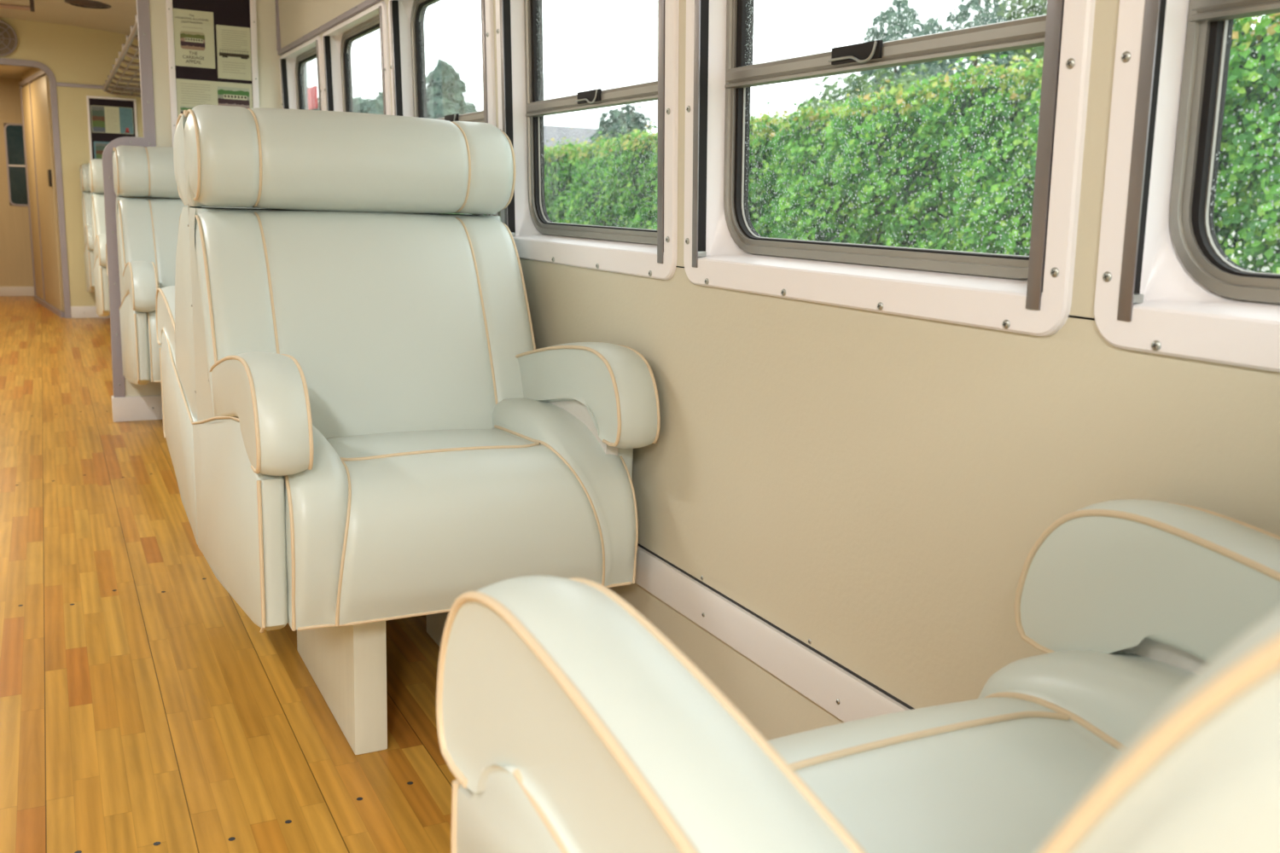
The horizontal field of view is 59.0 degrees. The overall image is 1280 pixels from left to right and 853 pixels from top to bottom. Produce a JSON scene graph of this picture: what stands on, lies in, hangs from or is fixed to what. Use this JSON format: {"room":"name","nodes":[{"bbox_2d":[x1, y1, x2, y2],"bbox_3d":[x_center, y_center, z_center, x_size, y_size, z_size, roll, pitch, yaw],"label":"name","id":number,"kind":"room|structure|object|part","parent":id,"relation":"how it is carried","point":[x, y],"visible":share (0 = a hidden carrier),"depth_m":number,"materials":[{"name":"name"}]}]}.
{"room":"train carriage","nodes":[
{"label":"train carriage","id":0,"kind":"room"},
{"bbox_2d":[0,77,34,286],"bbox_3d":[-5.698,-2.091,10.220,2.591,2.764,1.105,-4,12,-27],"label":"wall","id":1,"kind":"structure","parent":0,"point":[15,251],"depth_m":9.83,"materials":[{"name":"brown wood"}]},
{"bbox_2d":[3,122,28,206],"bbox_3d":[-5.328,-2.252,9.755,0.231,0.698,0.034,-4,12,-27],"label":"window","id":2,"kind":"structure","parent":1,"relation":"in","point":[5,125],"depth_m":9.70,"materials":[{"name":"grey metal"}]},
{"bbox_3d":[-5.325,-2.244,9.749,0.204,0.013,0.010,-4,12,-27],"label":"transom rail","id":3,"kind":"part","parent":2,"relation":"part of","materials":[{"name":"white metal"}]},
{"bbox_2d":[0,286,34,296],"bbox_3d":[-5.888,-1.152,9.675,1.468,0.082,0.015,-4,12,-27],"label":"baseboard","id":4,"kind":"structure","parent":1,"relation":"attached to","point":[4,291],"depth_m":9.89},
{"bbox_2d":[21,67,64,312],"bbox_3d":[-4.645,-1.845,8.844,0.043,1.840,1.497,-6,13,-34],"label":"wall","id":5,"kind":"structure","parent":0,"point":[34,70],"depth_m":8.32,"materials":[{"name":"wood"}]},
{"bbox_2d":[19,69,64,317],"bbox_3d":[-4.677,-1.813,8.829,0.030,1.779,1.497,-6,13,-34],"label":"door","id":6,"kind":"structure","parent":5,"relation":"in","point":[34,97],"depth_m":8.75,"materials":[{"name":"brown wood"}]},
{"bbox_2d":[0,0,138,79],"bbox_3d":[-2.158,-1.795,3.433,2.461,0.292,14.137,-4,12,-27],"label":"ceiling","id":7,"kind":"structure","parent":0,"point":[118,19],"depth_m":7.56,"materials":[{"name":"beige paint"}]},
{"bbox_2d":[0,0,34,11],"bbox_3d":[-3.922,-2.599,6.936,0.374,0.072,0.034,-4,12,-27],"label":"lamp","id":8,"kind":"object","parent":7,"relation":"attached to","point":[31,8],"visible":1,"depth_m":6.98,"materials":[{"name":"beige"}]},
{"bbox_2d":[64,0,111,8],"bbox_3d":[-3.407,-2.616,7.016,0.285,0.036,0.285,-4,12,-27],"label":"ceiling vent","id":9,"kind":"object","parent":7,"relation":"in","point":[84,3],"visible":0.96,"depth_m":6.96,"materials":[{"name":"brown metal"}]},
{"bbox_2d":[0,17,143,317],"bbox_3d":[-4.551,-1.825,8.010,2.487,2.124,0.034,-4,12,-27],"label":"wall","id":10,"kind":"structure","parent":0,"point":[74,55],"depth_m":8.16,"materials":[{"name":"beige paint"}]},
{"bbox_2d":[0,20,17,56],"bbox_3d":[-4.445,-2.689,7.832,0.247,0.247,0.053,-4,12,-27],"label":"air vent","id":11,"kind":"object","parent":10,"relation":"in","point":[8,40],"visible":1,"depth_m":7.86,"materials":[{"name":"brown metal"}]},
{"bbox_2d":[0,58,71,318],"bbox_3d":[-4.557,-1.674,8.039,0.824,1.816,0.048,-4,12,-27],"label":"trim","id":12,"kind":"structure","parent":10,"relation":"attached to","point":[2,61],"depth_m":8.16,"materials":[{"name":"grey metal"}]},
{"bbox_2d":[70,306,110,318],"bbox_3d":[-3.849,-0.870,8.557,0.805,0.086,0.016,-4,12,-27],"label":"baseboard","id":13,"kind":"structure","parent":10,"relation":"attached to","point":[76,311],"depth_m":8.41,"materials":[{"name":"silver metal"}]},
{"bbox_2d":[56,81,140,90],"bbox_3d":[-3.806,-2.463,8.244,0.788,0.026,0.011,-4,12,-27],"label":"trim","id":14,"kind":"structure","parent":10,"relation":"attached to","point":[64,84],"depth_m":8.14,"materials":[{"name":"grey metal"}]},
{"bbox_2d":[86,95,138,160],"bbox_3d":[-3.855,-2.123,8.290,0.328,0.557,0.010,-4,12,-27],"label":"notice board","id":15,"kind":"object","parent":10,"relation":"attached to","point":[93,101],"visible":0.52,"depth_m":8.25,"materials":[{"name":"wood"}]},
{"bbox_2d":[93,141,109,159],"bbox_3d":[-3.857,-1.981,8.318,0.272,0.207,0.002,-4,12,-27],"label":"leaflet","id":16,"kind":"object","parent":15,"relation":"attached to","point":[99,147],"visible":0.2,"depth_m":8.26,"materials":[{"name":"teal paper"}]},
{"bbox_2d":[90,104,133,133],"bbox_3d":[-3.851,-2.239,8.266,0.278,0.188,0.002,-4,12,-27],"label":"leaflet","id":17,"kind":"object","parent":15,"relation":"attached to","point":[104,119],"visible":1,"depth_m":8.27,"materials":[{"name":"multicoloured paper"}]},
{"bbox_2d":[91,105,105,132],"bbox_3d":[-3.933,-2.233,8.223,0.086,0.181,0.001,-4,12,-27],"label":"photo","id":18,"kind":"object","parent":17,"relation":"attached to","point":[98,113],"depth_m":8.22},
{"bbox_3d":[-3.769,-2.244,8.308,0.089,0.183,0.001,-4,12,-27],"label":"blue panel","id":19,"kind":"part","parent":17,"relation":"part of","materials":[{"name":"blue paper"}]},
{"bbox_2d":[111,0,282,422],"bbox_3d":[-1.825,-1.071,4.689,0.757,2.090,0.058,-4,12,-27],"label":"wall","id":20,"kind":"structure","parent":0,"point":[270,95],"depth_m":4.70,"materials":[{"name":"beige paint"}]},
{"bbox_2d":[102,0,156,397],"bbox_3d":[-2.062,-1.096,4.560,0.208,1.971,0.047,-4,12,-27],"label":"trim","id":21,"kind":"structure","parent":20,"relation":"attached to","point":[148,139],"depth_m":4.55,"materials":[{"name":"grey metal"}]},
{"bbox_2d":[165,0,259,146],"bbox_3d":[-1.738,-1.512,4.616,0.345,0.743,0.016,-4,12,-27],"label":"notice board","id":22,"kind":"object","parent":20,"relation":"attached to","point":[232,13],"visible":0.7,"depth_m":4.60,"materials":[{"name":"fabric"}]},
{"bbox_2d":[172,8,215,69],"bbox_3d":[-1.805,-1.565,4.568,0.165,0.219,0.003,-4,12,-27],"label":"poster","id":23,"kind":"object","parent":22,"relation":"attached to","point":[194,30],"visible":1,"depth_m":4.57,"materials":[{"name":"beige paper"}]},
{"bbox_2d":[180,30,205,50],"bbox_3d":[-1.805,-1.558,4.570,0.093,0.069,0.001,-4,12,-27],"label":"photo","id":24,"kind":"object","parent":23,"relation":"on","point":[189,40],"depth_m":4.57},
{"bbox_2d":[184,37,203,42],"bbox_3d":[-1.801,-1.560,4.571,0.069,0.015,0.001,-4,12,-27],"label":"picture","id":25,"kind":"object","parent":23,"relation":"attached to","point":[186,39],"depth_m":4.57,"materials":[{"name":"beige paper"}]},
{"bbox_3d":[-1.740,-1.512,4.619,0.310,0.708,0.006,-4,12,-27],"label":"felt panel","id":26,"kind":"part","parent":22,"relation":"part of","materials":[{"name":"black fabric"}]},
{"bbox_2d":[175,78,252,116],"bbox_3d":[-1.745,-1.304,4.656,0.294,0.223,0.003,-4,12,-27],"label":"sheet","id":27,"kind":"object","parent":22,"relation":"attached to","point":[190,93],"visible":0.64,"depth_m":4.64,"materials":[{"name":"beige paper"}]},
{"bbox_2d":[180,105,194,113],"bbox_3d":[-1.817,-1.285,4.622,0.109,0.039,0.001,-4,12,-27],"label":"photo","id":28,"kind":"object","parent":27,"relation":"attached to","point":[182,107],"depth_m":4.60},
{"bbox_2d":[217,86,250,108],"bbox_3d":[-1.679,-1.359,4.679,0.124,0.082,0.001,-4,12,-27],"label":"photo","id":29,"kind":"object","parent":27,"relation":"attached to","point":[227,96],"depth_m":4.68},
{"bbox_2d":[223,94,246,100],"bbox_3d":[-1.673,-1.361,4.681,0.092,0.018,0.001,-4,12,-27],"label":"picture","id":30,"kind":"object","parent":27,"relation":"attached to","point":[226,97],"depth_m":4.68,"materials":[{"name":"beige paper"}]},
{"bbox_2d":[215,24,251,81],"bbox_3d":[-1.666,-1.534,4.649,0.132,0.209,0.002,-4,12,-27],"label":"sheet","id":31,"kind":"object","parent":22,"relation":"attached to","point":[233,43],"visible":1,"depth_m":4.65,"materials":[{"name":"beige paper"}]},
{"bbox_2d":[0,296,456,852],"bbox_3d":[-2.224,0.181,3.842,2.652,0.070,14.180,-4,12,-27],"label":"floor","id":32,"kind":"structure","parent":0,"point":[143,710],"depth_m":2.24,"materials":[{"name":"brown wood"}]},
{"bbox_2d":[79,163,98,292],"bbox_3d":[-3.583,-1.296,8.082,0.680,1.121,0.840,-4,12,-27],"label":"armchair","id":33,"kind":"object","parent":32,"relation":"on","point":[84,169],"visible":0.18,"depth_m":8.03,"materials":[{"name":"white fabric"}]},
{"bbox_3d":[-3.877,-1.121,7.986,0.047,0.401,0.797,-4,12,-27],"label":"panel","id":34,"kind":"part","parent":33,"relation":"part of","materials":[{"name":"white leather"}]},
{"bbox_3d":[-3.779,-1.308,7.816,0.084,0.175,0.547,-4,12,-27],"label":"armrest","id":35,"kind":"part","parent":33,"relation":"part of","materials":[{"name":"white leather"}]},
{"bbox_3d":[-3.689,-1.446,8.243,0.650,0.494,0.402,-4,12,-27],"label":"backrest","id":36,"kind":"part","parent":33,"relation":"part of","materials":[{"name":"white leather"}]},
{"bbox_2d":[88,158,110,316],"bbox_3d":[-2.789,-0.978,6.582,0.680,1.121,0.840,-4,12,-27],"label":"armchair","id":37,"kind":"object","parent":32,"relation":"on","point":[96,177],"visible":0.1,"depth_m":6.53,"materials":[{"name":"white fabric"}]},
{"bbox_3d":[-2.895,-1.128,6.743,0.650,0.494,0.402,-4,12,-27],"label":"backrest","id":38,"kind":"part","parent":37,"relation":"part of","materials":[{"name":"white leather"}]},
{"bbox_3d":[-2.985,-0.990,6.316,0.084,0.175,0.547,-4,12,-27],"label":"armrest","id":39,"kind":"part","parent":37,"relation":"part of","materials":[{"name":"white leather"}]},
{"bbox_3d":[-3.083,-0.802,6.486,0.047,0.401,0.797,-4,12,-27],"label":"panel","id":40,"kind":"part","parent":37,"relation":"part of","materials":[{"name":"white leather"}]},
{"bbox_2d":[105,244,109,290],"bbox_3d":[-2.071,-0.690,5.226,0.680,1.121,0.840,-4,12,-27],"label":"armchair","id":41,"kind":"object","parent":32,"relation":"on","point":[106,244],"visible":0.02,"depth_m":5.41,"materials":[{"name":"white leather"}]},
{"bbox_2d":[111,145,244,384],"bbox_3d":[-1.622,-0.510,4.378,0.680,1.121,0.840,-4,12,-27],"label":"armchair","id":42,"kind":"object","parent":32,"relation":"on","point":[147,228],"visible":0.32,"depth_m":4.35,"materials":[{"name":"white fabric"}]},
{"bbox_3d":[-1.916,-0.334,4.282,0.047,0.401,0.797,-4,12,-27],"label":"panel","id":43,"kind":"part","parent":42,"relation":"part of","materials":[{"name":"white leather"}]},
{"bbox_3d":[-1.818,-0.522,4.112,0.084,0.175,0.547,-4,12,-27],"label":"armrest","id":44,"kind":"part","parent":42,"relation":"part of","materials":[{"name":"white leather"}]},
{"bbox_2d":[146,310,161,382],"bbox_3d":[-1.540,-0.354,4.256,0.604,0.288,0.495,-4,12,-27],"label":"seat cushion","id":45,"kind":"object","parent":42,"relation":"on","point":[153,347],"depth_m":3.94,"materials":[{"name":"white leather"}]},
{"bbox_3d":[-1.728,-0.660,4.539,0.650,0.494,0.402,-4,12,-27],"label":"backrest","id":46,"kind":"part","parent":42,"relation":"part of","materials":[{"name":"white leather"}]},
{"bbox_2d":[155,112,473,545],"bbox_3d":[-0.837,-0.195,2.895,0.680,1.121,0.840,-4,12,-27],"label":"armchair","id":47,"kind":"object","parent":32,"relation":"on","point":[173,308],"visible":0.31,"depth_m":2.53,"materials":[{"name":"white leather"}]},
{"bbox_3d":[-1.160,-0.258,2.869,0.076,0.175,0.547,-4,12,-27],"label":"armrest","id":48,"kind":"part","parent":47,"relation":"part of","materials":[{"name":"white leather"}]},
{"bbox_3d":[-1.112,-0.012,2.764,0.047,0.401,0.797,-4,12,-27],"label":"panel","id":49,"kind":"part","parent":47,"relation":"part of","materials":[{"name":"white leather"}]},
{"bbox_3d":[-0.743,-0.265,2.680,0.650,0.494,0.402,-4,12,-27],"label":"backrest","id":50,"kind":"part","parent":47,"relation":"part of","materials":[{"name":"white leather"}]},
{"bbox_2d":[182,104,660,755],"bbox_3d":[-0.449,-0.040,2.163,0.680,1.121,0.840,-4,12,-27],"label":"armchair","id":51,"kind":"object","parent":32,"relation":"on","point":[382,432],"visible":0.98,"depth_m":2.12,"materials":[{"name":"white leather"}]},
{"bbox_3d":[-0.743,0.136,2.068,0.047,0.401,0.797,-4,12,-27],"label":"panel","id":52,"kind":"part","parent":51,"relation":"part of","materials":[{"name":"white leather"}]},
{"bbox_3d":[-0.645,-0.052,1.897,0.084,0.175,0.547,-4,12,-27],"label":"armrest","id":53,"kind":"part","parent":51,"relation":"part of","materials":[{"name":"white leather"}]},
{"bbox_3d":[-0.580,0.379,2.165,0.058,0.290,0.509,-4,12,-27],"label":"leg","id":54,"kind":"part","parent":51,"relation":"part of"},
{"bbox_3d":[-0.555,-0.190,2.325,0.650,0.494,0.402,-4,12,-27],"label":"backrest","id":55,"kind":"part","parent":51,"relation":"part of","materials":[{"name":"white leather"}]},
{"bbox_3d":[-0.331,0.362,2.293,0.058,0.290,0.509,-4,12,-27],"label":"leg","id":56,"kind":"part","parent":51,"relation":"part of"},
{"bbox_2d":[282,397,635,629],"bbox_3d":[-0.367,0.117,2.041,0.604,0.288,0.495,-4,12,-27],"label":"seat cushion","id":57,"kind":"object","parent":51,"relation":"on","point":[393,508],"depth_m":1.86,"materials":[{"name":"white leather"}]},
{"bbox_3d":[-0.122,-0.087,2.167,0.076,0.175,0.547,-4,12,-27],"label":"armrest","id":58,"kind":"part","parent":51,"relation":"part of","materials":[{"name":"white leather"}]},
{"bbox_3d":[-0.197,0.093,2.380,0.047,0.401,0.741,-4,12,-27],"label":"panel","id":59,"kind":"part","parent":51,"relation":"part of","materials":[{"name":"white leather"}]},
{"bbox_2d":[436,499,1279,852],"bbox_3d":[0.331,0.280,0.654,0.680,1.121,0.840,-4,12,-27],"label":"armchair","id":60,"kind":"object","parent":32,"relation":"on","point":[1148,719],"visible":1,"depth_m":0.74,"materials":[{"name":"white leather"}]},
{"bbox_3d":[0.055,0.463,0.523,0.047,0.401,0.797,-4,12,-27],"label":"panel","id":61,"kind":"part","parent":60,"relation":"part of","materials":[{"name":"white leather"}]},
{"bbox_3d":[0.007,0.217,0.628,0.076,0.175,0.547,-4,12,-27],"label":"armrest","id":62,"kind":"part","parent":60,"relation":"part of","materials":[{"name":"white leather"}]},
{"bbox_2d":[767,650,1195,852],"bbox_3d":[0.254,0.373,0.831,0.604,0.288,0.495,-4,12,-27],"label":"seat cushion","id":63,"kind":"object","parent":60,"relation":"on","point":[994,772],"depth_m":0.91,"materials":[{"name":"white leather"}]},
{"bbox_3d":[0.530,0.181,0.898,0.084,0.175,0.547,-4,12,-27],"label":"armrest","id":64,"kind":"part","parent":60,"relation":"part of","materials":[{"name":"white leather"}]},
{"bbox_3d":[0.424,0.210,0.439,0.650,0.494,0.402,-4,12,-27],"label":"backrest","id":65,"kind":"part","parent":60,"relation":"part of","materials":[{"name":"white leather"}]},
{"bbox_2d":[278,0,1279,740],"bbox_3d":[-1.106,-0.882,4.159,0.127,2.004,14.094,-4,12,-27],"label":"wall","id":66,"kind":"structure","parent":0,"point":[877,489],"depth_m":1.47,"materials":[{"name":"beige paint"}]},
{"bbox_2d":[103,14,140,97],"bbox_3d":[-2.721,-2.056,6.449,0.518,0.100,4.154,-4,12,-27],"label":"luggage rack","id":67,"kind":"object","parent":66,"relation":"attached to","point":[130,38],"visible":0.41,"depth_m":6.77,"materials":[{"name":"grey metal"}]},
{"bbox_2d":[279,35,325,110],"bbox_3d":[-1.295,-1.142,4.487,0.110,0.690,0.793,-4,12,-27],"label":"window","id":68,"kind":"structure","parent":66,"relation":"in","point":[292,63],"depth_m":4.72,"materials":[{"name":"metal"}]},
{"bbox_3d":[-1.271,-1.169,4.494,0.027,0.634,0.720,-6,13,-27],"label":"frame","id":69,"kind":"part","parent":68,"relation":"part of","materials":[{"name":"metal"}]},
{"bbox_2d":[275,0,381,55],"bbox_3d":[0.302,-1.016,1.289,0.018,0.381,7.863,-4,12,-27],"label":"trim","id":70,"kind":"structure","parent":66,"relation":"attached to","point":[367,3],"depth_m":4.04,"materials":[{"name":"grey metal"}]},
{"bbox_2d":[321,0,391,115],"bbox_3d":[-0.903,-0.985,3.746,0.110,0.690,0.849,-4,12,-27],"label":"window","id":71,"kind":"structure","parent":66,"relation":"in","point":[336,43],"depth_m":4.00,"materials":[{"name":"metal"}]},
{"bbox_3d":[-0.878,-1.012,3.753,0.027,0.634,0.776,-6,13,-27],"label":"frame","id":72,"kind":"part","parent":71,"relation":"part of","materials":[{"name":"metal"}]},
{"bbox_2d":[388,0,498,215],"bbox_3d":[-0.498,-0.822,2.981,0.110,0.690,0.849,-4,12,-27],"label":"window","id":73,"kind":"structure","parent":66,"relation":"in","point":[405,17],"depth_m":3.25,"materials":[{"name":"metal"}]},
{"bbox_3d":[-0.473,-0.849,2.988,0.027,0.634,0.776,-6,13,-27],"label":"frame","id":74,"kind":"part","parent":73,"relation":"part of","materials":[{"name":"metal"}]},
{"bbox_3d":[-0.474,-0.809,2.996,0.033,0.033,0.763,-6,13,-27],"label":"transom rail","id":75,"kind":"part","parent":73,"relation":"part of","materials":[{"name":"metal"}]},
{"bbox_2d":[495,0,679,279],"bbox_3d":[-0.098,-0.662,2.226,0.110,0.690,0.826,-4,12,-27],"label":"window","id":76,"kind":"structure","parent":66,"relation":"in","point":[522,107],"depth_m":2.37,"materials":[{"name":"metal"}]},
{"bbox_3d":[-0.108,-0.655,2.258,0.006,0.025,0.102,-6,13,-27],"label":"catch lever","id":77,"kind":"part","parent":76,"relation":"part of","materials":[{"name":"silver metal"}]},
{"bbox_3d":[-0.073,-0.689,2.233,0.027,0.634,0.753,-6,13,-27],"label":"frame","id":78,"kind":"part","parent":76,"relation":"part of","materials":[{"name":"metal"}]},
{"bbox_3d":[-0.074,-0.648,2.241,0.033,0.033,0.739,-6,13,-27],"label":"transom rail","id":79,"kind":"part","parent":76,"relation":"part of","materials":[{"name":"metal"}]},
{"bbox_2d":[634,543,914,722],"bbox_3d":[0.254,0.354,1.617,0.015,0.081,7.971,-4,12,-27],"label":"trim","id":80,"kind":"structure","parent":66,"relation":"attached to","point":[841,692],"depth_m":1.72,"materials":[{"name":"silver metal"}]},
{"bbox_2d":[676,266,1094,320],"bbox_3d":[0.265,-0.190,1.538,0.002,0.002,0.879,-4,12,-27],"label":"trim","id":81,"kind":"structure","parent":66,"relation":"attached to","point":[1080,317],"depth_m":1.17,"materials":[{"name":"grey"}]},
{"bbox_2d":[683,0,1095,337],"bbox_3d":[0.293,-0.505,1.487,0.110,0.690,0.812,-4,12,-27],"label":"window","id":82,"kind":"structure","parent":66,"relation":"in","point":[1032,294],"depth_m":1.47,"materials":[{"name":"metal"}]},
{"bbox_3d":[0.283,-0.499,1.519,0.006,0.025,0.102,-6,13,-27],"label":"catch lever","id":83,"kind":"part","parent":82,"relation":"part of","materials":[{"name":"silver metal"}]},
{"bbox_3d":[0.318,-0.532,1.494,0.027,0.634,0.739,-6,13,-27],"label":"frame","id":84,"kind":"part","parent":82,"relation":"part of","materials":[{"name":"metal"}]},
{"bbox_3d":[0.317,-0.492,1.502,0.033,0.033,0.725,-6,13,-27],"label":"transom rail","id":85,"kind":"part","parent":82,"relation":"part of","materials":[{"name":"metal"}]},
{"bbox_2d":[1093,0,1279,372],"bbox_3d":[0.689,-0.346,0.740,0.110,0.690,0.845,-4,12,-27],"label":"window","id":86,"kind":"structure","parent":66,"relation":"in","point":[1166,284],"depth_m":1.09,"materials":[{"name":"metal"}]},
{"bbox_3d":[0.713,-0.374,0.747,0.027,0.634,0.772,-6,13,-27],"label":"frame","id":87,"kind":"part","parent":86,"relation":"part of","materials":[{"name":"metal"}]},
{"bbox_3d":[0.713,-0.333,0.755,0.033,0.033,0.758,-6,13,-27],"label":"transom rail","id":88,"kind":"part","parent":86,"relation":"part of","materials":[{"name":"metal"}]},
{"label":"outside","id":89,"kind":"structure","parent":0,"visible":0},
{"bbox_3d":[-28.996,-23.770,128.737,172.720,0.259,328.168,-4,12,-27],"label":"ground","id":90,"kind":"structure","parent":89,"visible":0},
{"bbox_2d":[303,63,308,110],"bbox_3d":[-22.550,-20.418,76.985,0.345,13.386,3.282,-4,12,-27],"label":"telegraph pole","id":91,"kind":"object","parent":90,"relation":"on","point":[305,64],"visible":0.02,"depth_m":76.88,"materials":[{"name":"grey"}]},
{"bbox_2d":[307,86,317,110],"bbox_3d":[-23.310,-19.074,80.348,0.441,9.413,5.527,-4,12,-27],"label":"sign","id":92,"kind":"object","parent":90,"relation":"on","point":[312,91],"visible":0.38,"depth_m":77.86,"materials":[{"name":"red"}]},
{"bbox_2d":[307,86,319,110],"bbox_3d":[-30.453,-24.725,101.829,7.745,11.823,8.625,-4,12,-27],"label":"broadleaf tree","id":93,"kind":"object","parent":90,"relation":"on","point":[317,108],"visible":0.02,"depth_m":100.19,"materials":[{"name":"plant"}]},
{"bbox_2d":[353,90,383,114],"bbox_3d":[-16.182,-16.802,71.319,6.468,8.865,6.960,-4,12,-27],"label":"broadleaf tree","id":94,"kind":"object","parent":90,"relation":"on","point":[360,105],"visible":0.07,"depth_m":68.98,"materials":[{"name":"green plant"}]},
{"bbox_2d":[425,58,477,118],"bbox_3d":[-9.424,-13.092,54.321,7.848,8.704,7.881,-4,12,-27],"label":"conifer","id":95,"kind":"object","parent":90,"relation":"on","point":[445,96],"visible":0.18,"depth_m":53.02,"materials":[{"name":"green plant"}]},
{"bbox_2d":[482,105,597,156],"bbox_3d":[-3.564,-10.322,47.125,5.700,6.218,7.600,-4,12,-27],"label":"house","id":96,"kind":"structure","parent":90,"relation":"on","point":[557,133],"depth_m":43.90,"materials":[{"name":"beige"}]},
{"bbox_2d":[586,103,656,152],"bbox_3d":[-0.572,-8.177,37.976,2.332,5.700,2.448,-4,12,-27],"label":"broadleaf tree","id":97,"kind":"object","parent":90,"relation":"on","point":[628,119],"visible":0.3,"depth_m":37.25,"materials":[{"name":"green plant"}]},
{"bbox_2d":[451,12,1279,273],"bbox_3d":[-0.361,-2.606,14.666,1.860,3.708,28.499,-4,12,-27],"label":"hedge","id":98,"kind":"object","parent":90,"relation":"on","point":[939,168],"visible":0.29,"depth_m":8.82,"materials":[{"name":"green plant"}]},
{"bbox_2d":[796,64,938,121],"bbox_3d":[3.627,-3.342,17.320,3.257,4.389,3.511,-4,12,-27],"label":"broadleaf tree","id":99,"kind":"object","parent":90,"relation":"on","point":[906,78],"visible":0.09,"depth_m":16.65,"materials":[{"name":"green plant"}]},
{"bbox_2d":[837,0,936,106],"bbox_3d":[5.694,-6.199,25.929,5.027,6.832,5.002,-4,12,-27],"label":"conifer","id":100,"kind":"object","parent":90,"relation":"on","point":[898,23],"visible":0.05,"depth_m":25.05,"materials":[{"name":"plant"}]},
{"bbox_2d":[901,16,955,87],"bbox_3d":[7.554,-7.207,30.369,4.313,7.228,4.260,-4,12,-27],"label":"conifer","id":101,"kind":"object","parent":90,"relation":"on","point":[932,23],"visible":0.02,"depth_m":29.61,"materials":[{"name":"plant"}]},
{"bbox_2d":[924,0,1025,91],"bbox_3d":[5.710,-4.696,19.958,3.491,6.169,3.491,-4,12,-27],"label":"conifer","id":102,"kind":"object","parent":90,"relation":"on","point":[982,18],"visible":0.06,"depth_m":19.34,"materials":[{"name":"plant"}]},
{"bbox_2d":[955,0,1047,78],"bbox_3d":[7.816,-5.684,22.055,3.070,7.438,3.265,-4,12,-27],"label":"broadleaf tree","id":103,"kind":"object","parent":90,"relation":"on","point":[1031,8],"visible":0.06,"depth_m":21.06,"materials":[{"name":"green plant"}]}
]}

